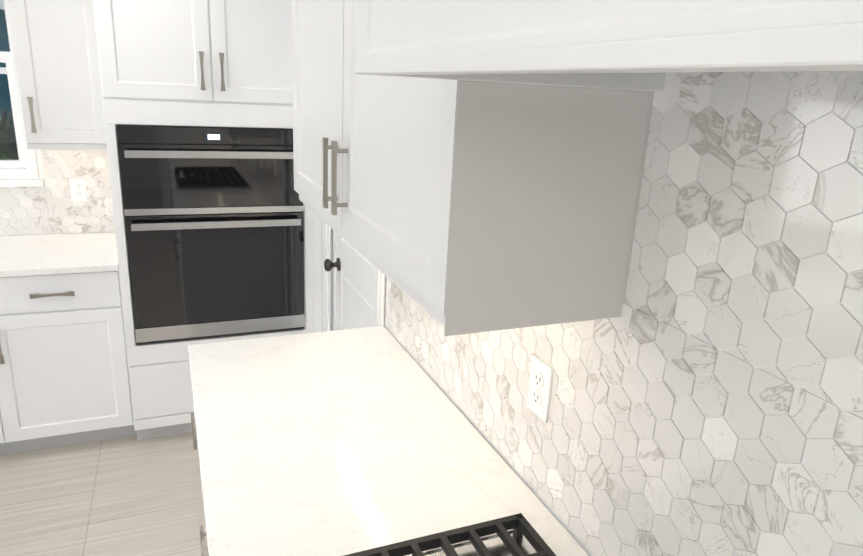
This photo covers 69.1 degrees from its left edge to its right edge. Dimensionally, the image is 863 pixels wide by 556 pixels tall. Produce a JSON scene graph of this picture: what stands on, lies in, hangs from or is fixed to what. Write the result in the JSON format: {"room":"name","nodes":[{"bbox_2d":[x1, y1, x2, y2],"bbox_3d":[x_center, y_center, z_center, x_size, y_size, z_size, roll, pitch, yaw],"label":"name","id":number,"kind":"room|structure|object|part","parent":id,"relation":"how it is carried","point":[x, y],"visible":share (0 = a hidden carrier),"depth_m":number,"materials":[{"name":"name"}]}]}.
{"room":"kitchen","nodes":[
{"label":"kitchen","id":0,"kind":"room"},
{"bbox_2d":[0,149,99,235],"bbox_3d":[-3.668,-0.560,2.453,6.480,2.735,0.140,-4,18,-22],"label":"wall","id":1,"kind":"structure","parent":0,"point":[39,163],"depth_m":3.12,"materials":[{"name":"white paint"}]},
{"bbox_2d":[0,0,44,186],"bbox_3d":[-2.634,-0.978,2.724,1.530,1.156,0.145,-4,18,-22],"label":"window","id":2,"kind":"structure","parent":1,"relation":"in","point":[22,171],"depth_m":3.06,"materials":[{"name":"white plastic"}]},
{"bbox_2d":[8,0,106,149],"bbox_3d":[-1.689,-1.141,2.839,0.367,1.078,0.354,-4,18,-22],"label":"upper cabinet","id":3,"kind":"object","parent":1,"relation":"attached to","point":[56,57],"depth_m":2.77,"materials":[{"name":"white paint"}]},
{"bbox_3d":[-1.758,-0.719,2.762,0.021,0.155,0.032,-4,18,-22],"label":"upper wall cabinet handle","id":4,"kind":"part","parent":3,"relation":"part of","materials":[{"name":"silver metal"}]},
{"bbox_2d":[0,149,114,234],"bbox_3d":[-2.784,-0.399,2.802,2.514,0.484,0.008,-4,18,-22],"label":"tile backsplash","id":5,"kind":"structure","parent":1,"relation":"attached to","point":[50,207],"depth_m":3.18,"materials":[{"name":"white tile"}]},
{"bbox_2d":[69,178,87,200],"bbox_3d":[-1.803,-0.450,3.200,0.072,0.116,0.009,-4,18,-22],"label":"electrical outlet","id":6,"kind":"object","parent":5,"relation":"attached to","point":[78,190],"visible":1,"depth_m":3.20,"materials":[{"name":"white plastic"}]},
{"bbox_2d":[0,432,207,555],"bbox_3d":[-2.074,2.009,-0.988,6.480,0.060,8.864,-4,18,-22],"label":"floor","id":7,"kind":"structure","parent":0,"point":[127,496],"depth_m":2.63,"materials":[{"name":"tile"}]},
{"bbox_2d":[0,405,9,454],"bbox_3d":[-2.260,0.345,2.900,0.524,0.884,0.652,-4,18,-22],"label":"base cabinet","id":8,"kind":"object","parent":7,"relation":"on","point":[3,432],"depth_m":2.80,"materials":[{"name":"white paint"}]},
{"bbox_2d":[0,232,118,276],"bbox_3d":[-2.667,-0.057,2.575,2.514,0.030,0.668,-4,18,-22],"label":"countertop","id":9,"kind":"structure","parent":8,"relation":"on","point":[32,255],"depth_m":2.86,"materials":[{"name":"stone"}]},
{"bbox_2d":[0,269,135,452],"bbox_3d":[-1.776,0.311,3.098,0.523,0.884,0.652,-4,18,-22],"label":"base cabinet","id":10,"kind":"object","parent":7,"relation":"on","point":[64,375],"depth_m":2.81,"materials":[{"name":"white paint"}]},
{"bbox_2d":[0,291,74,363],"bbox_3d":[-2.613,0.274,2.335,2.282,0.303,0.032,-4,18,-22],"label":"handle","id":11,"kind":"object","parent":10,"relation":"attached to","point":[37,295],"visible":0.96,"depth_m":2.68,"materials":[{"name":"grey metal"}]},
{"bbox_2d":[93,0,321,440],"bbox_3d":[-1.074,-0.474,3.109,0.919,2.450,0.724,-4,18,-22],"label":"tall cabinet","id":12,"kind":"object","parent":7,"relation":"on","point":[149,63],"depth_m":2.69,"materials":[{"name":"white paint"}]},
{"bbox_2d":[116,124,304,344],"bbox_3d":[-1.067,-0.258,3.098,0.770,0.980,0.637,-4,18,-22],"label":"double oven","id":13,"kind":"object","parent":12,"relation":"in","point":[214,220],"visible":0.98,"depth_m":2.84,"materials":[{"name":"black metal"}]},
{"bbox_3d":[-0.962,-0.210,2.849,0.165,1.541,0.032,-4,18,-22],"label":"tall cabinet handle","id":14,"kind":"part","parent":12,"relation":"part of","materials":[{"name":"silver metal"}]},
{"bbox_3d":[0.163,1.110,0.752,0.627,0.885,3.249,-4,18,-22],"label":"base cabinet","id":15,"kind":"object","parent":7,"relation":"on","visible":0},
{"bbox_2d":[191,413,208,555],"bbox_3d":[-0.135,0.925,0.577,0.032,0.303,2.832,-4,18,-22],"label":"handle","id":16,"kind":"object","parent":15,"relation":"attached to","point":[204,549],"visible":0.77,"depth_m":1.54,"materials":[{"name":"grey metal"}]},
{"bbox_2d":[188,326,588,555],"bbox_3d":[0.161,0.667,0.635,0.642,0.030,3.294,-4,18,-22],"label":"countertop","id":17,"kind":"structure","parent":15,"relation":"on","point":[339,442],"depth_m":1.42,"materials":[{"name":"stone"}]},
{"bbox_2d":[343,513,555,555],"bbox_3d":[0.125,0.616,0.662,0.537,0.048,1.000,-4,18,-22],"label":"cooktop","id":18,"kind":"object","parent":17,"relation":"in","point":[515,535],"visible":1,"depth_m":1.12,"materials":[{"name":"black metal"}]},
{"bbox_2d":[322,220,592,555],"bbox_3d":[0.921,0.463,-0.187,0.140,2.735,8.864,-4,18,-22],"label":"wall","id":19,"kind":"structure","parent":0,"point":[461,411],"depth_m":1.70,"materials":[{"name":"white paint"}]},
{"bbox_2d":[324,223,386,331],"bbox_3d":[-0.266,-0.235,2.506,0.197,2.416,0.844,-4,18,-22],"label":"pantry door","id":20,"kind":"structure","parent":19,"relation":"in","point":[355,291],"depth_m":2.68,"materials":[{"name":"white paint"}]},
{"bbox_3d":[-0.446,-0.058,2.804,0.067,0.060,0.060,-4,18,-22],"label":"pantry door knob","id":21,"kind":"part","parent":20,"relation":"part of","materials":[{"name":"black metal"}]},
{"bbox_2d":[291,0,653,335],"bbox_3d":[-0.072,-0.631,1.334,0.392,1.118,1.226,-4,18,-22],"label":"upper cabinet","id":22,"kind":"object","parent":19,"relation":"attached to","point":[475,207],"depth_m":0.94,"materials":[{"name":"white paint"}]},
{"bbox_3d":[-0.210,-0.223,1.366,0.032,0.155,0.101,-4,18,-22],"label":"left upper wall cabinet handle","id":23,"kind":"part","parent":22,"relation":"part of","materials":[{"name":"silver metal"}]},
{"bbox_2d":[354,0,862,91],"bbox_3d":[0.310,-0.496,0.327,0.465,0.763,0.913,-4,18,-22],"label":"range hood","id":24,"kind":"object","parent":19,"relation":"attached to","point":[641,45],"visible":1,"depth_m":0.35,"materials":[{"name":"white paint"}]},
{"bbox_2d":[385,71,862,555],"bbox_3d":[0.482,0.215,0.642,0.008,0.862,3.317,-4,18,-22],"label":"tile backsplash","id":25,"kind":"structure","parent":19,"relation":"attached to","point":[706,397],"depth_m":0.84,"materials":[{"name":"white tile"}]},
{"bbox_2d":[527,355,552,422],"bbox_3d":[0.217,0.223,1.266,0.009,0.116,0.072,-4,18,-22],"label":"electrical outlet","id":26,"kind":"object","parent":25,"relation":"attached to","point":[540,385],"visible":1,"depth_m":1.26,"materials":[{"name":"white plastic"}]},
{"label":"outside","id":27,"kind":"structure","parent":0,"visible":0},
{"bbox_3d":[-7.235,-1.119,8.681,20.000,0.060,13.860,-4,18,-22],"label":"ground","id":28,"kind":"structure","parent":27,"visible":0},
{"bbox_2d":[0,0,14,127],"bbox_3d":[-7.273,-3.059,7.115,19.000,4.544,3.914,-4,18,-22],"label":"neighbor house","id":29,"kind":"structure","parent":28,"relation":"on","point":[6,98],"depth_m":6.95,"materials":[{"name":"blue"}]},
{"bbox_2d":[0,109,18,159],"bbox_3d":[-3.268,-0.284,3.595,2.863,1.634,0.754,-4,18,-22],"label":"bush","id":30,"kind":"object","parent":28,"relation":"on","point":[5,151],"depth_m":3.56,"materials":[{"name":"green plant"}]}
]}

